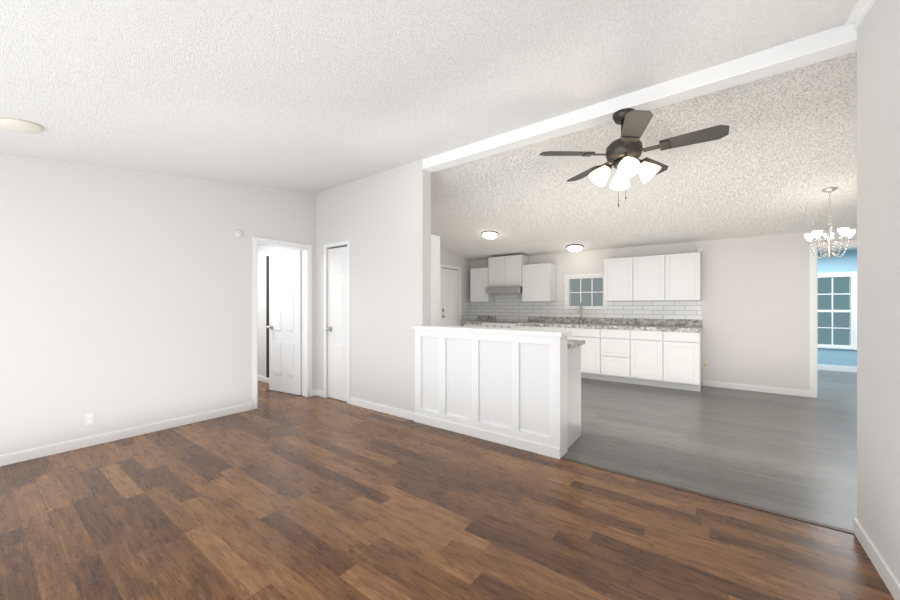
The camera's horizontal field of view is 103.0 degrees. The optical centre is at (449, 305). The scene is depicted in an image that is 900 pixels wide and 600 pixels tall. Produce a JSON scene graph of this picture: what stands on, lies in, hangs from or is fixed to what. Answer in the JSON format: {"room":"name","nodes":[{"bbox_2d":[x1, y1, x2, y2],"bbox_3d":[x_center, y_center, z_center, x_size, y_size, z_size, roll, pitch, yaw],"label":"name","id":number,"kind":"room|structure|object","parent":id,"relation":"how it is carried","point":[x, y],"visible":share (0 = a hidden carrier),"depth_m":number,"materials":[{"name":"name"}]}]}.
{"room":"living room","nodes":[
{"label":"living room","id":0,"kind":"room"},
{"bbox_2d":[0,153,470,454],"bbox_3d":[-1.946,-0.175,5.048,0.146,2.870,8.240,0,0,36],"label":"wall","id":1,"kind":"structure","parent":0,"point":[126,295],"depth_m":3.40,"materials":[{"name":"white paint"}]},
{"bbox_2d":[234,230,242,237],"bbox_3d":[-2.477,-0.840,4.197,0.025,0.090,0.090,0,0,36],"label":"smoke detector","id":2,"kind":"object","parent":1,"relation":"attached to","point":[238,233],"visible":1,"depth_m":4.18,"materials":[{"name":"white plastic"}]},
{"bbox_2d":[266,250,301,394],"bbox_3d":[-2.400,0.243,5.139,0.684,2.018,0.198,0,0,36],"label":"bedroom door","id":3,"kind":"structure","parent":1,"relation":"in","point":[285,268],"depth_m":5.12,"materials":[{"name":"white wood"}]},
{"bbox_2d":[84,364,705,425],"bbox_3d":[0.372,0.993,4.402,7.646,0.155,0.045,0,0,-18],"label":"outlet plates","id":4,"kind":"object","parent":1,"relation":"attached to","point":[89,417],"visible":1,"depth_m":3.20,"materials":[{"name":"white plastic"}]},
{"bbox_2d":[442,268,457,325],"bbox_3d":[-0.021,0.243,7.604,0.204,2.018,0.632,0,0,36],"label":"kitchen door","id":5,"kind":"structure","parent":1,"relation":"in","point":[449,276],"depth_m":7.58,"materials":[{"name":"white wood"}]},
{"bbox_2d":[0,389,899,599],"bbox_3d":[-1.008,1.218,1.891,5.130,0.085,4.000,0,0,36],"label":"baseboard","id":6,"kind":"structure","parent":1,"relation":"attached to","point":[893,585],"depth_m":3.21,"materials":[{"name":"white wood"}]},
{"bbox_2d":[252,237,856,408],"bbox_3d":[1.636,0.205,6.103,8.216,2.110,3.561,0,0,0],"label":"door frame","id":7,"kind":"structure","parent":1,"relation":"attached to","point":[306,249],"depth_m":4.88,"materials":[{"name":"white wood"}]},
{"bbox_2d":[258,159,430,412],"bbox_3d":[0.186,-0.175,3.580,9.640,2.870,0.144,0,0,37],"label":"wall","id":8,"kind":"structure","parent":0,"point":[385,217],"depth_m":4.26,"materials":[{"name":"white paint"}]},
{"bbox_2d":[325,246,346,401],"bbox_3d":[-1.476,0.243,4.772,0.452,2.018,0.199,0,0,36],"label":"closet door","id":9,"kind":"structure","parent":8,"relation":"in","point":[337,257],"depth_m":4.75,"materials":[{"name":"white wood"}]},
{"bbox_2d":[0,0,857,192],"bbox_3d":[-1.050,-1.336,1.834,5.410,0.667,4.140,0,0,37],"label":"ceiling","id":10,"kind":"structure","parent":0,"point":[311,96],"depth_m":2.07,"materials":[{"name":"white paint"}]},
{"bbox_2d":[0,118,43,133],"bbox_3d":[-2.849,-1.186,2.370,0.210,0.055,0.210,0,0,37],"label":"ceiling light","id":11,"kind":"object","parent":10,"relation":"attached to","point":[12,124],"depth_m":2.34,"materials":[{"name":"white glass"}]},
{"bbox_2d":[0,381,894,599],"bbox_3d":[-1.918,1.290,2.477,7.570,0.060,4.140,0,0,36],"label":"floor","id":12,"kind":"structure","parent":0,"point":[291,496],"depth_m":2.05,"materials":[{"name":"brown wood"}]},
{"bbox_2d":[560,457,854,534],"bbox_3d":[1.572,1.258,2.469,1.670,0.004,0.036,0,0,36],"label":"trim","id":13,"kind":"structure","parent":12,"relation":"on","point":[563,458],"depth_m":2.33,"materials":[{"name":"brown"}]},
{"bbox_2d":[412,325,570,458],"bbox_3d":[0.323,0.740,3.487,1.630,1.040,0.250,0,0,36],"label":"wall","id":14,"kind":"structure","parent":0,"point":[505,386],"depth_m":3.31,"materials":[{"name":"white wood"}]},
{"bbox_2d":[328,370,856,530],"bbox_3d":[2.454,1.290,6.258,10.100,0.060,7.140,0,0,36],"label":"floor","id":15,"kind":"structure","parent":0,"point":[787,454],"depth_m":3.29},
{"bbox_2d":[431,234,439,324],"bbox_3d":[-0.952,0.235,4.619,1.966,2.050,0.167,0,0,36],"label":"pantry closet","id":16,"kind":"object","parent":15,"relation":"on","point":[435,240],"visible":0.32,"depth_m":4.03,"materials":[{"name":"white"}]},
{"bbox_2d":[482,321,518,327],"bbox_3d":[1.115,0.801,7.316,0.760,0.918,0.651,0,0,36],"label":"stove","id":17,"kind":"object","parent":15,"relation":"on","point":[497,324],"visible":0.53,"depth_m":7.12,"materials":[{"name":"white metal"}]},
{"bbox_2d":[567,346,580,448],"bbox_3d":[0.539,0.820,3.722,1.480,0.880,0.455,0,0,36],"label":"base cabinet","id":18,"kind":"object","parent":15,"relation":"on","point":[573,354],"visible":0.14,"depth_m":3.28,"materials":[{"name":"white wood"}]},
{"bbox_2d":[567,339,584,348],"bbox_3d":[0.572,0.359,3.741,1.510,0.038,0.445,0,0,36],"label":"countertop","id":19,"kind":"structure","parent":18,"relation":"on","point":[570,343],"depth_m":3.27,"materials":[{"name":"stone"}]},
{"bbox_2d":[463,316,701,391],"bbox_3d":[2.119,0.745,6.603,4.132,1.030,0.607,0,0,36],"label":"base cabinet","id":20,"kind":"object","parent":15,"relation":"on","point":[666,353],"visible":0.61,"depth_m":5.70,"materials":[{"name":"white wood"}]},
{"bbox_2d":[578,303,585,322],"bbox_3d":[2.425,0.142,6.576,0.131,0.381,0.210,0,0,36],"label":"kitchen faucet","id":21,"kind":"object","parent":20,"relation":"on","point":[579,303],"visible":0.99,"depth_m":6.65,"materials":[{"name":"silver metal"}]},
{"bbox_2d":[431,51,856,260],"bbox_3d":[2.233,-1.333,4.530,7.480,0.674,4.100,0,0,36],"label":"ceiling","id":22,"kind":"structure","parent":0,"point":[792,137],"depth_m":3.94,"materials":[{"name":"white paint"}]},
{"bbox_2d":[482,231,498,239],"bbox_3d":[0.690,-1.190,6.144,0.294,0.137,0.294,0,0,36],"label":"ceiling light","id":23,"kind":"object","parent":22,"relation":"attached to","point":[489,235],"visible":1,"depth_m":6.06,"materials":[{"name":"white glass"}]},
{"bbox_2d":[567,244,583,252],"bbox_3d":[2.257,-1.018,6.464,0.294,0.137,0.294,0,0,36],"label":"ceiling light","id":24,"kind":"object","parent":22,"relation":"attached to","point":[574,248],"visible":1,"depth_m":6.38,"materials":[{"name":"white glass"}]},
{"bbox_2d":[423,24,856,172],"bbox_3d":[1.071,-1.538,2.927,3.300,0.145,0.140,0,0,36],"label":"ridge beam","id":25,"kind":"structure","parent":22,"relation":"attached to","point":[838,41],"depth_m":2.49,"materials":[{"name":"white paint"}]},
{"bbox_2d":[539,108,728,206],"bbox_3d":[1.366,-1.107,2.712,1.181,0.715,1.236,0,0,36],"label":"ceiling fan","id":26,"kind":"object","parent":25,"relation":"hanging from","point":[623,153],"visible":1,"depth_m":2.62,"materials":[{"name":"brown metal"}]},
{"bbox_2d":[805,187,855,258],"bbox_3d":[4.008,-0.861,3.775,0.372,0.737,0.370,0,0,36],"label":"chandelier","id":27,"kind":"object","parent":22,"relation":"hanging from","point":[829,239],"visible":1,"depth_m":3.75,"materials":[{"name":"silver metal"}]},
{"bbox_2d":[471,227,856,390],"bbox_3d":[3.409,0.102,6.120,7.480,2.316,0.146,0,0,36],"label":"wall","id":28,"kind":"structure","parent":0,"point":[753,307],"depth_m":5.38,"materials":[{"name":"white paint"}]},
{"bbox_2d":[470,252,700,301],"bbox_3d":[2.194,-0.542,6.718,4.115,0.935,0.334,0,0,36],"label":"upper cabinet","id":29,"kind":"object","parent":28,"relation":"attached to","point":[669,277],"visible":0.93,"depth_m":6.01,"materials":[{"name":"white wood"}]},
{"bbox_2d":[485,286,521,293],"bbox_3d":[1.170,-0.306,7.389,0.750,0.132,0.469,0,0,36],"label":"range hood","id":30,"kind":"object","parent":29,"relation":"attached to","point":[516,289],"visible":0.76,"depth_m":7.22,"materials":[{"name":"silver metal"}]},
{"bbox_2d":[564,273,607,309],"bbox_3d":[2.560,-0.245,6.730,0.790,0.670,0.166,0,0,36],"label":"kitchen window","id":31,"kind":"structure","parent":28,"relation":"in","point":[588,290],"depth_m":6.79,"materials":[{"name":"white"}]},
{"bbox_2d":[703,380,808,396],"bbox_3d":[2.233,1.218,4.530,7.200,0.085,3.820,0,0,36],"label":"baseboard","id":32,"kind":"structure","parent":28,"relation":"attached to","point":[803,393],"depth_m":5.22,"materials":[{"name":"white wood"}]},
{"bbox_2d":[818,250,856,366],"bbox_3d":[6.567,0.060,5.764,3.180,2.400,3.040,0,0,36],"label":"wall","id":33,"kind":"structure","parent":0,"point":[847,262],"depth_m":6.84,"materials":[{"name":"blue"}]},
{"bbox_2d":[818,272,856,350],"bbox_3d":[7.403,0.110,6.928,0.660,1.480,0.166,0,0,36],"label":"room window","id":34,"kind":"structure","parent":33,"relation":"in","point":[837,291],"depth_m":6.92,"materials":[{"name":"white"}]},
{"bbox_2d":[818,364,856,372],"bbox_3d":[6.527,1.208,5.710,2.900,0.105,2.895,0,0,36],"label":"baseboard","id":35,"kind":"structure","parent":33,"relation":"attached to","point":[820,367],"depth_m":6.84,"materials":[{"name":"white wood"}]},
{"bbox_2d":[818,247,856,251],"bbox_3d":[6.567,-1.090,5.765,2.900,0.100,3.040,0,0,37],"label":"ceiling","id":36,"kind":"structure","parent":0,"point":[855,248],"depth_m":6.67,"materials":[{"name":"white paint"}]},
{"bbox_2d":[857,0,899,582],"bbox_3d":[1.068,-0.175,0.267,0.140,2.870,4.140,0,0,36],"label":"wall","id":37,"kind":"structure","parent":0,"point":[878,34],"depth_m":1.72,"materials":[{"name":"white paint"}]},
{"bbox_2d":[844,0,875,29],"bbox_3d":[1.034,-1.271,0.380,0.050,0.598,4.000,0,0,36],"label":"trim","id":38,"kind":"structure","parent":37,"relation":"attached to","point":[861,9],"depth_m":1.87,"materials":[{"name":"white"}]},
{"bbox_3d":[-3.423,0.010,5.108,2.300,2.500,1.980,0,0,37],"label":"wall","id":39,"kind":"structure","parent":0,"visible":0},
{"bbox_2d":[258,375,268,382],"bbox_3d":[-2.865,1.218,5.744,2.160,0.085,0.013,0,0,36],"label":"baseboard","id":40,"kind":"structure","parent":39,"relation":"attached to","point":[260,378],"depth_m":5.88,"materials":[{"name":"white"}]}
]}

